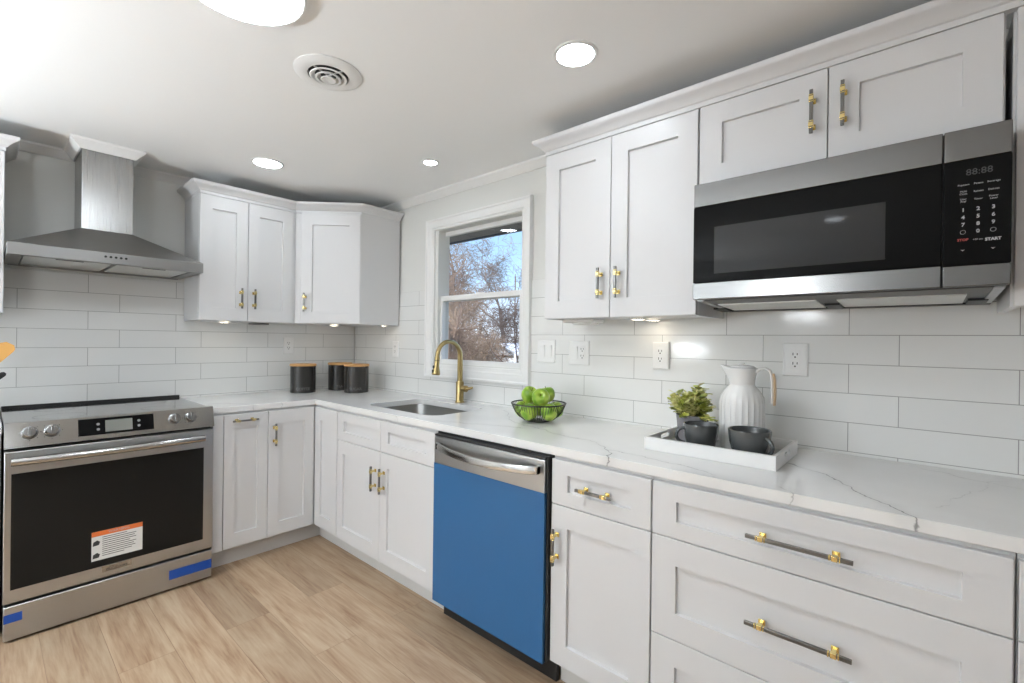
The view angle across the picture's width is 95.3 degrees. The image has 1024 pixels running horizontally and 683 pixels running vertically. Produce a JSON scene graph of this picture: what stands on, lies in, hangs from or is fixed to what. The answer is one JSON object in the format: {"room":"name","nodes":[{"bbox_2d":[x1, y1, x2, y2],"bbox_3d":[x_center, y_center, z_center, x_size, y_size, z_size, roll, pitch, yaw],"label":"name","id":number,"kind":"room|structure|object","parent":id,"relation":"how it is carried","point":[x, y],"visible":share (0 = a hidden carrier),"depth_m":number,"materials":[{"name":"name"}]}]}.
{"room":"kitchen","nodes":[
{"label":"kitchen","id":0,"kind":"room"},
{"bbox_2d":[0,150,354,417],"bbox_3d":[-2.942,0.103,2.162,0.160,2.315,4.956,1,0,41],"label":"wall","id":1,"kind":"structure","parent":0,"point":[74,335],"depth_m":2.75,"materials":[{"name":"white tile"}]},
{"bbox_2d":[0,133,19,314],"bbox_3d":[-2.724,-0.551,1.993,0.357,0.823,0.842,1,0,41],"label":"upper cabinet","id":2,"kind":"object","parent":1,"relation":"attached to","point":[9,144],"visible":1,"depth_m":2.18,"materials":[{"name":"white paint"}]},
{"bbox_2d":[4,148,202,279],"bbox_3d":[-2.179,-0.715,2.523,0.486,0.650,0.758,1,0,41],"label":"range hood","id":3,"kind":"object","parent":1,"relation":"attached to","point":[102,239],"visible":0.97,"depth_m":2.46,"materials":[{"name":"silver metal"}]},
{"bbox_2d":[18,134,191,184],"bbox_3d":[-2.730,-1.028,2.020,0.338,0.046,4.708,1,0,41],"label":"trim","id":4,"kind":"structure","parent":1,"relation":"attached to","point":[74,144],"depth_m":2.51,"materials":[{"name":"white paint"}]},
{"bbox_2d":[0,267,353,409],"bbox_3d":[-2.872,-0.014,2.125,0.008,0.741,4.692,1,0,41],"label":"tile backsplash","id":5,"kind":"structure","parent":1,"relation":"attached to","point":[74,337],"depth_m":2.78,"materials":[{"name":"white tile"}]},
{"bbox_2d":[177,177,296,323],"bbox_3d":[-1.782,-0.540,3.058,0.357,0.823,0.621,1,0,41],"label":"upper cabinet","id":6,"kind":"object","parent":1,"relation":"attached to","point":[243,239],"visible":1,"depth_m":2.94,"materials":[{"name":"white paint"}]},
{"bbox_2d":[248,323,268,324],"bbox_3d":[-1.749,-0.121,3.221,0.100,0.014,0.100,1,0,41],"label":"box","id":7,"kind":"object","parent":6,"relation":"attached to","point":[248,323],"visible":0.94,"depth_m":3.19,"materials":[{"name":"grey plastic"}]},
{"bbox_2d":[283,337,293,353],"bbox_3d":[-1.665,0.030,3.477,0.008,0.120,0.074,1,0,41],"label":"wall outlet","id":8,"kind":"object","parent":1,"relation":"attached to","point":[288,343],"visible":1,"depth_m":3.47,"materials":[{"name":"white plastic"}]},
{"bbox_2d":[286,341,290,349],"bbox_3d":[-1.663,0.030,3.475,0.002,0.068,0.033,1,0,41],"label":"receptacle","id":9,"kind":"object","parent":8,"relation":"attached to","point":[288,343],"depth_m":3.47,"materials":[{"name":"grey plastic"}]},
{"bbox_2d":[0,535,565,682],"bbox_3d":[-0.412,1.336,-0.052,6.910,0.080,5.010,1,0,41],"label":"floor","id":10,"kind":"structure","parent":0,"point":[309,610],"depth_m":2.03,"materials":[{"name":"wood"}]},
{"bbox_2d":[0,435,0,516],"bbox_3d":[-2.697,0.827,1.839,0.630,0.876,0.908,1,0,41],"label":"base cabinet","id":11,"kind":"object","parent":10,"relation":"on","point":[0,435],"visible":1,"depth_m":1.98,"materials":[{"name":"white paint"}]},
{"bbox_3d":[-2.694,0.370,1.842,0.638,0.033,0.910,1,0,41],"label":"countertop","id":12,"kind":"structure","parent":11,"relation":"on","visible":0},
{"bbox_3d":[-2.470,0.278,2.125,0.116,0.154,0.116,1,0,41],"label":"utensil crock","id":13,"kind":"object","parent":12,"relation":"on","visible":0},
{"bbox_2d":[0,372,5,378],"bbox_3d":[-2.405,0.240,2.146,0.106,0.196,0.011,1,0,-44],"label":"utensil","id":14,"kind":"object","parent":13,"relation":"in","point":[2,374],"visible":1,"depth_m":2.17,"materials":[{"name":"black plastic"}]},
{"bbox_2d":[0,342,14,361],"bbox_3d":[-2.429,0.170,2.170,0.012,0.337,0.160,1,0,41],"label":"wooden spatula","id":15,"kind":"object","parent":13,"relation":"in","point":[6,348],"visible":1,"depth_m":2.20,"materials":[{"name":"orange wood"}]},
{"bbox_2d":[0,395,213,642],"bbox_3d":[-2.093,0.805,2.430,0.758,0.932,0.767,1,0,41],"label":"range","id":16,"kind":"object","parent":10,"relation":"on","point":[108,503],"visible":1,"depth_m":2.19,"materials":[{"name":"silver metal"}]},
{"bbox_2d":[0,397,204,425],"bbox_3d":[-2.128,0.359,2.466,0.618,0.012,0.767,1,0,41],"label":"cooktop","id":17,"kind":"object","parent":16,"relation":"in","point":[46,411],"depth_m":2.46,"materials":[{"name":"grey glass"}]},
{"bbox_2d":[209,409,267,567],"bbox_3d":[-1.770,0.837,2.859,0.666,0.876,0.289,1,0,41],"label":"base cabinet","id":18,"kind":"object","parent":10,"relation":"on","point":[240,448],"visible":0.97,"depth_m":2.67,"materials":[{"name":"white paint"}]},
{"bbox_2d":[262,404,347,552],"bbox_3d":[-1.279,0.843,3.228,0.914,0.876,0.912,1,0,41],"label":"base cabinet","id":19,"kind":"object","parent":10,"relation":"on","point":[302,440],"visible":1,"depth_m":2.89,"materials":[{"name":"white paint"}]},
{"bbox_2d":[183,388,1023,554],"bbox_3d":[-0.094,0.402,1.997,4.329,0.033,1.212,1,0,41],"label":"countertop","id":20,"kind":"structure","parent":19,"relation":"on","point":[987,510],"depth_m":1.44,"materials":[{"name":"white stone"}]},
{"bbox_2d":[290,363,316,392],"bbox_3d":[-1.510,0.263,3.373,0.178,0.205,0.178,1,0,41],"label":"canister","id":21,"kind":"object","parent":20,"relation":"on","point":[302,375],"visible":1,"depth_m":3.30,"materials":[{"name":"black ceramic"}]},
{"bbox_2d":[328,362,351,389],"bbox_3d":[-1.324,0.265,3.591,0.178,0.205,0.178,1,0,41],"label":"canister","id":22,"kind":"object","parent":20,"relation":"on","point":[335,369],"visible":0.84,"depth_m":3.51,"materials":[{"name":"black ceramic"}]},
{"bbox_2d":[344,363,368,392],"bbox_3d":[-1.141,0.268,3.424,0.178,0.205,0.178,1,0,41],"label":"canister","id":23,"kind":"object","parent":20,"relation":"on","point":[356,375],"visible":1,"depth_m":3.35,"materials":[{"name":"black"}]},
{"bbox_2d":[383,404,466,415],"bbox_3d":[-0.512,0.506,2.735,0.666,0.185,0.436,1,0,41],"label":"sink","id":24,"kind":"object","parent":20,"relation":"in","point":[423,409],"visible":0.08,"depth_m":3.00,"materials":[{"name":"silver metal"}]},
{"bbox_2d":[432,339,472,402],"bbox_3d":[-0.360,0.184,2.832,0.137,0.393,0.250,1,0,41],"label":"faucet","id":25,"kind":"object","parent":20,"relation":"on","point":[461,388],"visible":1,"depth_m":2.90,"materials":[{"name":"gold metal"}]},
{"bbox_2d":[511,399,566,422],"bbox_3d":[0.130,0.343,2.285,0.273,0.090,0.273,1,0,41],"label":"fruit bowl","id":26,"kind":"object","parent":20,"relation":"on","point":[536,419],"visible":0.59,"depth_m":2.22,"materials":[{"name":"black metal"}]},
{"bbox_2d":[515,401,528,416],"bbox_3d":[0.052,0.335,2.306,0.080,0.081,0.082,1,0,-31],"label":"apple","id":27,"kind":"object","parent":26,"relation":"in","point":[519,402],"visible":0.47,"depth_m":2.29,"materials":[{"name":"green food"}]},
{"bbox_2d":[521,386,535,402],"bbox_3d":[0.088,0.265,2.315,0.084,0.086,0.087,1,0,-34],"label":"apple","id":28,"kind":"object","parent":27,"relation":"on","point":[527,392],"visible":0.82,"depth_m":2.29,"materials":[{"name":"green food"}]},
{"bbox_2d":[520,403,536,420],"bbox_3d":[0.079,0.335,2.218,0.080,0.082,0.081,1,0,-28],"label":"apple","id":29,"kind":"object","parent":26,"relation":"in","point":[526,415],"visible":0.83,"depth_m":2.19,"materials":[{"name":"green food"}]},
{"bbox_2d":[541,403,556,420],"bbox_3d":[0.175,0.334,2.214,0.081,0.081,0.081,1,0,-35],"label":"apple","id":30,"kind":"object","parent":26,"relation":"in","point":[551,415],"visible":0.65,"depth_m":2.18,"materials":[{"name":"green food"}]},
{"bbox_2d":[532,388,549,405],"bbox_3d":[0.136,0.266,2.218,0.086,0.086,0.086,1,0,-4],"label":"apple","id":31,"kind":"object","parent":30,"relation":"on","point":[540,397],"visible":0.99,"depth_m":2.19,"materials":[{"name":"green food"}]},
{"bbox_2d":[550,401,562,416],"bbox_3d":[0.214,0.335,2.300,0.080,0.081,0.080,1,0,27],"label":"apple","id":32,"kind":"object","parent":26,"relation":"in","point":[553,402],"visible":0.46,"depth_m":2.28,"materials":[{"name":"green food"}]},
{"bbox_2d":[542,387,554,401],"bbox_3d":[0.172,0.261,2.305,0.080,0.080,0.080,1,0,-19],"label":"apple","id":33,"kind":"object","parent":32,"relation":"on","point":[550,390],"visible":0.56,"depth_m":2.28,"materials":[{"name":"green food"}]},
{"bbox_2d":[644,426,797,471],"bbox_3d":[0.752,0.374,1.686,0.429,0.047,0.323,1,0,41],"label":"serving tray","id":34,"kind":"object","parent":20,"relation":"on","point":[785,449],"visible":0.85,"depth_m":1.57,"materials":[{"name":"white paint"}]},
{"bbox_2d":[667,383,718,441],"bbox_3d":[0.702,0.272,1.823,0.179,0.228,0.193,1,0,4],"label":"potted plant","id":35,"kind":"object","parent":34,"relation":"in","point":[691,406],"visible":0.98,"depth_m":1.79,"materials":[{"name":"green plant"}]},
{"bbox_2d":[675,421,718,446],"bbox_3d":[0.670,0.339,1.663,0.121,0.094,0.128,1,0,-32],"label":"mug","id":36,"kind":"object","parent":34,"relation":"on","point":[697,432],"visible":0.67,"depth_m":1.62,"materials":[{"name":"grey ceramic"}]},
{"bbox_2d":[719,363,776,448],"bbox_3d":[0.842,0.233,1.698,0.152,0.308,0.171,1,0,-7],"label":"jug","id":37,"kind":"object","parent":34,"relation":"in","point":[741,403],"visible":0.85,"depth_m":1.66,"materials":[{"name":"white ceramic"}]},
{"bbox_2d":[728,426,774,454],"bbox_3d":[0.791,0.339,1.550,0.137,0.096,0.132,1,0,27],"label":"mug","id":38,"kind":"object","parent":34,"relation":"on","point":[742,438],"visible":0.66,"depth_m":1.50,"materials":[{"name":"grey ceramic"}]},
{"bbox_2d":[336,410,443,608],"bbox_3d":[-0.508,0.853,2.710,0.922,0.876,0.666,1,0,41],"label":"base cabinet","id":39,"kind":"object","parent":10,"relation":"on","point":[385,468],"visible":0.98,"depth_m":2.45,"materials":[{"name":"white paint"}]},
{"bbox_2d":[432,431,558,681],"bbox_3d":[0.070,0.860,2.162,0.662,0.877,0.712,1,0,41],"label":"dishwasher","id":40,"kind":"object","parent":10,"relation":"on","point":[492,505],"visible":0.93,"depth_m":1.89,"materials":[{"name":"blue plastic"}]},
{"bbox_2d":[550,455,654,682],"bbox_3d":[0.487,0.867,1.830,0.393,0.876,0.666,1,0,41],"label":"base cabinet","id":41,"kind":"object","parent":10,"relation":"on","point":[601,533],"visible":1,"depth_m":1.61,"materials":[{"name":"white paint"}]},
{"bbox_2d":[650,477,1015,682],"bbox_3d":[0.930,0.873,1.438,0.787,0.876,0.666,1,0,41],"label":"base cabinet","id":42,"kind":"object","parent":10,"relation":"on","point":[746,589],"visible":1,"depth_m":1.19,"materials":[{"name":"white paint"}]},
{"bbox_2d":[1014,553,1023,682],"bbox_3d":[1.454,0.880,0.975,0.607,0.876,0.666,1,0,41],"label":"base cabinet","id":43,"kind":"object","parent":10,"relation":"on","point":[1019,568],"visible":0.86,"depth_m":0.95,"materials":[{"name":"white paint"}]},
{"bbox_2d":[0,0,933,206],"bbox_3d":[-0.381,-1.069,-0.056,6.910,0.100,5.010,1,0,41],"label":"ceiling","id":44,"kind":"structure","parent":0,"point":[467,86],"depth_m":1.79,"materials":[{"name":"white paint"}]},
{"bbox_2d":[198,0,306,26],"bbox_3d":[-0.769,-1.015,1.323,0.344,0.020,0.344,1,0,41],"label":"recessed light","id":45,"kind":"object","parent":44,"relation":"in","point":[267,13],"visible":1,"depth_m":1.42,"materials":[{"name":"white paint"}]},
{"bbox_2d":[251,157,283,168],"bbox_3d":[-1.417,-1.032,2.706,0.172,0.006,0.172,1,0,41],"label":"recessed light","id":46,"kind":"object","parent":44,"relation":"in","point":[268,163],"visible":1,"depth_m":2.70,"materials":[{"name":"white paint"}]},
{"bbox_2d":[293,54,361,90],"bbox_3d":[-0.702,-1.011,1.782,0.244,0.028,0.244,1,0,41],"label":"ceiling vent","id":47,"kind":"object","parent":44,"relation":"in","point":[323,71],"visible":1,"depth_m":1.76,"materials":[{"name":"white paint"}]},
{"bbox_2d":[421,159,438,165],"bbox_3d":[-0.466,-1.020,2.660,0.100,0.006,0.100,1,0,41],"label":"recessed light","id":48,"kind":"object","parent":44,"relation":"in","point":[429,162],"visible":1,"depth_m":2.65,"materials":[{"name":"white paint"}]},
{"bbox_2d":[553,40,597,67],"bbox_3d":[0.224,-1.010,1.645,0.158,0.006,0.158,1,0,41],"label":"recessed light","id":49,"kind":"object","parent":44,"relation":"in","point":[573,53],"visible":1,"depth_m":1.64,"materials":[{"name":"white paint"}]},
{"bbox_2d":[355,28,1023,478],"bbox_3d":[1.249,0.157,1.692,6.758,2.315,0.106,1,0,41],"label":"wall","id":50,"kind":"structure","parent":0,"point":[935,386],"depth_m":1.79,"materials":[{"name":"white tile"}]},
{"bbox_2d":[288,201,403,326],"bbox_3d":[-1.264,-0.534,3.408,0.669,0.823,0.644,1,0,41],"label":"upper cabinet","id":51,"kind":"object","parent":50,"relation":"attached to","point":[347,254],"visible":0.99,"depth_m":3.22,"materials":[{"name":"white paint"}]},
{"bbox_2d":[392,341,398,356],"bbox_3d":[-0.874,0.057,3.494,0.074,0.118,0.008,1,0,41],"label":"wall outlet","id":52,"kind":"object","parent":50,"relation":"attached to","point":[395,349],"visible":1,"depth_m":3.49,"materials":[{"name":"white plastic"}]},
{"bbox_2d":[424,195,533,385],"bbox_3d":[-0.212,-0.292,2.971,0.935,1.072,0.128,1,0,41],"label":"window","id":53,"kind":"structure","parent":50,"relation":"in","point":[524,204],"depth_m":2.88,"materials":[{"name":"white paint"}]},
{"bbox_2d":[450,222,521,244],"bbox_3d":[-0.124,-1.026,3.549,7.800,0.198,0.830,1,0,41],"label":"roof eave","id":54,"kind":"object","parent":50,"relation":"attached to","point":[517,227],"visible":0.06,"depth_m":4.07,"materials":[{"name":"grey plastic"}]},
{"bbox_2d":[537,340,555,362],"bbox_3d":[0.185,0.053,2.554,0.120,0.122,0.012,1,0,41],"label":"light switch","id":55,"kind":"object","parent":50,"relation":"attached to","point":[546,348],"visible":1,"depth_m":2.55,"materials":[{"name":"white plastic"}]},
{"bbox_2d":[540,345,544,356],"bbox_3d":[0.166,0.053,2.567,0.033,0.066,0.007,1,0,41],"label":"rocker switch","id":56,"kind":"object","parent":55,"relation":"attached to","point":[542,347],"depth_m":2.57,"materials":[{"name":"white plastic"}]},
{"bbox_2d":[546,345,551,356],"bbox_3d":[0.201,0.053,2.537,0.033,0.066,0.007,1,0,41],"label":"rocker switch","id":57,"kind":"object","parent":55,"relation":"attached to","point":[548,347],"depth_m":2.54,"materials":[{"name":"white plastic"}]},
{"bbox_2d":[569,341,589,364],"bbox_3d":[0.344,0.059,2.413,0.124,0.124,0.012,1,0,41],"label":"wall outlet","id":58,"kind":"object","parent":50,"relation":"attached to","point":[578,350],"visible":1,"depth_m":2.41,"materials":[{"name":"white plastic"}]},
{"bbox_2d":[572,346,577,358],"bbox_3d":[0.325,0.059,2.427,0.033,0.066,0.007,1,0,41],"label":"rocker switch","id":59,"kind":"object","parent":58,"relation":"attached to","point":[574,348],"depth_m":2.42,"materials":[{"name":"white plastic"}]},
{"bbox_2d":[579,346,584,359],"bbox_3d":[0.361,0.059,2.398,0.033,0.068,0.002,1,0,41],"label":"receptacle","id":60,"kind":"object","parent":58,"relation":"attached to","point":[581,348],"depth_m":2.40,"materials":[{"name":"white plastic"}]},
{"bbox_2d":[532,85,722,320],"bbox_3d":[0.486,-0.510,2.051,0.748,0.823,0.357,1,0,41],"label":"upper cabinet","id":61,"kind":"object","parent":50,"relation":"attached to","point":[619,243],"visible":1,"depth_m":1.90,"materials":[{"name":"white paint"}]},
{"bbox_2d":[563,319,603,324],"bbox_3d":[0.342,-0.093,2.226,0.170,0.024,0.100,1,0,41],"label":"under-cabinet light","id":62,"kind":"object","parent":61,"relation":"attached to","point":[573,321],"visible":0.99,"depth_m":2.19,"materials":[{"name":"white plastic"}]},
{"bbox_2d":[630,317,645,319],"bbox_3d":[0.545,-0.098,2.013,0.068,0.009,0.068,1,0,41],"label":"puck light","id":63,"kind":"object","parent":61,"relation":"attached to","point":[633,318],"visible":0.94,"depth_m":1.99,"materials":[{"name":"white paint"}]},
{"bbox_2d":[646,318,660,320],"bbox_3d":[0.627,-0.097,2.073,0.068,0.009,0.068,1,0,41],"label":"puck light","id":64,"kind":"object","parent":61,"relation":"attached to","point":[647,319],"visible":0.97,"depth_m":2.05,"materials":[{"name":"white paint"}]},
{"bbox_2d":[653,342,669,368],"bbox_3d":[0.675,0.064,2.115,0.074,0.122,0.020,1,0,41],"label":"wall outlet","id":65,"kind":"object","parent":50,"relation":"attached to","point":[661,350],"visible":1,"depth_m":2.10,"materials":[{"name":"white plastic"}]},
{"bbox_2d":[657,348,663,362],"bbox_3d":[0.670,0.064,2.109,0.033,0.068,0.002,1,0,41],"label":"receptacle","id":66,"kind":"object","parent":65,"relation":"attached to","point":[660,351],"depth_m":2.11,"materials":[{"name":"white plastic"}]},
{"bbox_2d":[355,279,1023,478],"bbox_3d":[1.165,0.038,1.702,6.600,0.741,0.008,1,0,41],"label":"tile backsplash","id":67,"kind":"structure","parent":50,"relation":"attached to","point":[935,386],"depth_m":1.72,"materials":[{"name":"white tile"}]},
{"bbox_2d":[380,11,1015,210],"bbox_3d":[1.162,-0.978,1.689,6.608,0.046,0.046,1,0,41],"label":"trim","id":68,"kind":"structure","parent":50,"relation":"attached to","point":[538,162],"depth_m":2.90,"materials":[{"name":"white paint"}]},
{"bbox_2d":[783,343,808,376],"bbox_3d":[1.074,0.069,1.769,0.084,0.124,0.010,1,0,41],"label":"wall outlet","id":69,"kind":"object","parent":50,"relation":"attached to","point":[795,355],"visible":1,"depth_m":1.76,"materials":[{"name":"white plastic"}]},
{"bbox_2d":[790,351,799,368],"bbox_3d":[1.072,0.069,1.767,0.033,0.068,0.002,1,0,41],"label":"receptacle","id":70,"kind":"object","parent":69,"relation":"attached to","point":[794,355],"depth_m":1.77,"materials":[{"name":"grey plastic"}]},
{"bbox_2d":[695,0,1008,184],"bbox_3d":[1.060,-0.734,1.545,0.778,0.360,0.357,1,0,41],"label":"upper cabinet","id":71,"kind":"object","parent":50,"relation":"attached to","point":[935,67],"visible":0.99,"depth_m":1.38,"materials":[{"name":"white paint"}]},
{"bbox_2d":[693,119,1012,311],"bbox_3d":[1.042,-0.332,1.526,0.776,0.429,0.403,1,0,41],"label":"microwave","id":72,"kind":"object","parent":71,"relation":"attached to","point":[926,221],"visible":1,"depth_m":1.32,"materials":[{"name":"grey metal"}]},
{"bbox_2d":[997,0,1023,312],"bbox_3d":[1.575,-0.495,1.088,0.604,0.823,0.357,1,0,41],"label":"upper cabinet","id":73,"kind":"object","parent":50,"relation":"attached to","point":[1011,297],"visible":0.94,"depth_m":1.18,"materials":[{"name":"white paint"}]},
{"label":"outside","id":74,"kind":"structure","parent":0,"visible":0},
{"bbox_3d":[7.402,2.347,36.410,90.000,0.200,59.700,1,0,41],"label":"ground","id":75,"kind":"structure","parent":74,"visible":0},
{"bbox_2d":[449,239,492,358],"bbox_3d":[-10.480,-10.386,57.204,13.398,27.576,22.975,1,0,-24],"label":"bare tree","id":76,"kind":"object","parent":75,"relation":"on","point":[456,277],"visible":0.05,"depth_m":53.44,"materials":[{"name":"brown plant"}]},
{"bbox_2d":[448,249,503,359],"bbox_3d":[-2.674,-0.199,12.183,5.141,4.829,3.268,1,0,-26],"label":"bare tree","id":77,"kind":"object","parent":75,"relation":"on","point":[451,348],"visible":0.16,"depth_m":12.30,"materials":[{"name":"brown plant"}]},
{"bbox_2d":[449,270,517,361],"bbox_3d":[-1.879,-0.166,17.026,4.534,5.106,3.997,1,0,-13],"label":"bare tree","id":78,"kind":"object","parent":75,"relation":"on","point":[485,348],"visible":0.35,"depth_m":16.91,"materials":[{"name":"brown plant"}]},
{"bbox_2d":[449,237,519,358],"bbox_3d":[-4.521,-2.214,23.443,9.142,9.373,6.932,1,0,-38],"label":"bare tree","id":79,"kind":"object","parent":75,"relation":"on","point":[454,247],"visible":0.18,"depth_m":23.32,"materials":[{"name":"brown plant"}]},
{"bbox_2d":[449,239,521,344],"bbox_3d":[-1.699,-3.441,40.144,9.032,12.710,9.864,1,0,-23],"label":"bare tree","id":80,"kind":"object","parent":75,"relation":"on","point":[501,268],"visible":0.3,"depth_m":39.16,"materials":[{"name":"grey plant"}]},
{"bbox_2d":[468,298,519,362],"bbox_3d":[0.009,0.526,11.439,2.411,3.427,2.543,1,0,31],"label":"bare tree","id":81,"kind":"object","parent":75,"relation":"on","point":[515,314],"visible":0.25,"depth_m":11.18,"materials":[{"name":"brown plant"}]},
{"bbox_2d":[486,343,518,362],"bbox_3d":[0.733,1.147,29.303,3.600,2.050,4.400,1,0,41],"label":"house","id":82,"kind":"structure","parent":75,"relation":"on","point":[513,345],"depth_m":27.49,"materials":[{"name":"white"}]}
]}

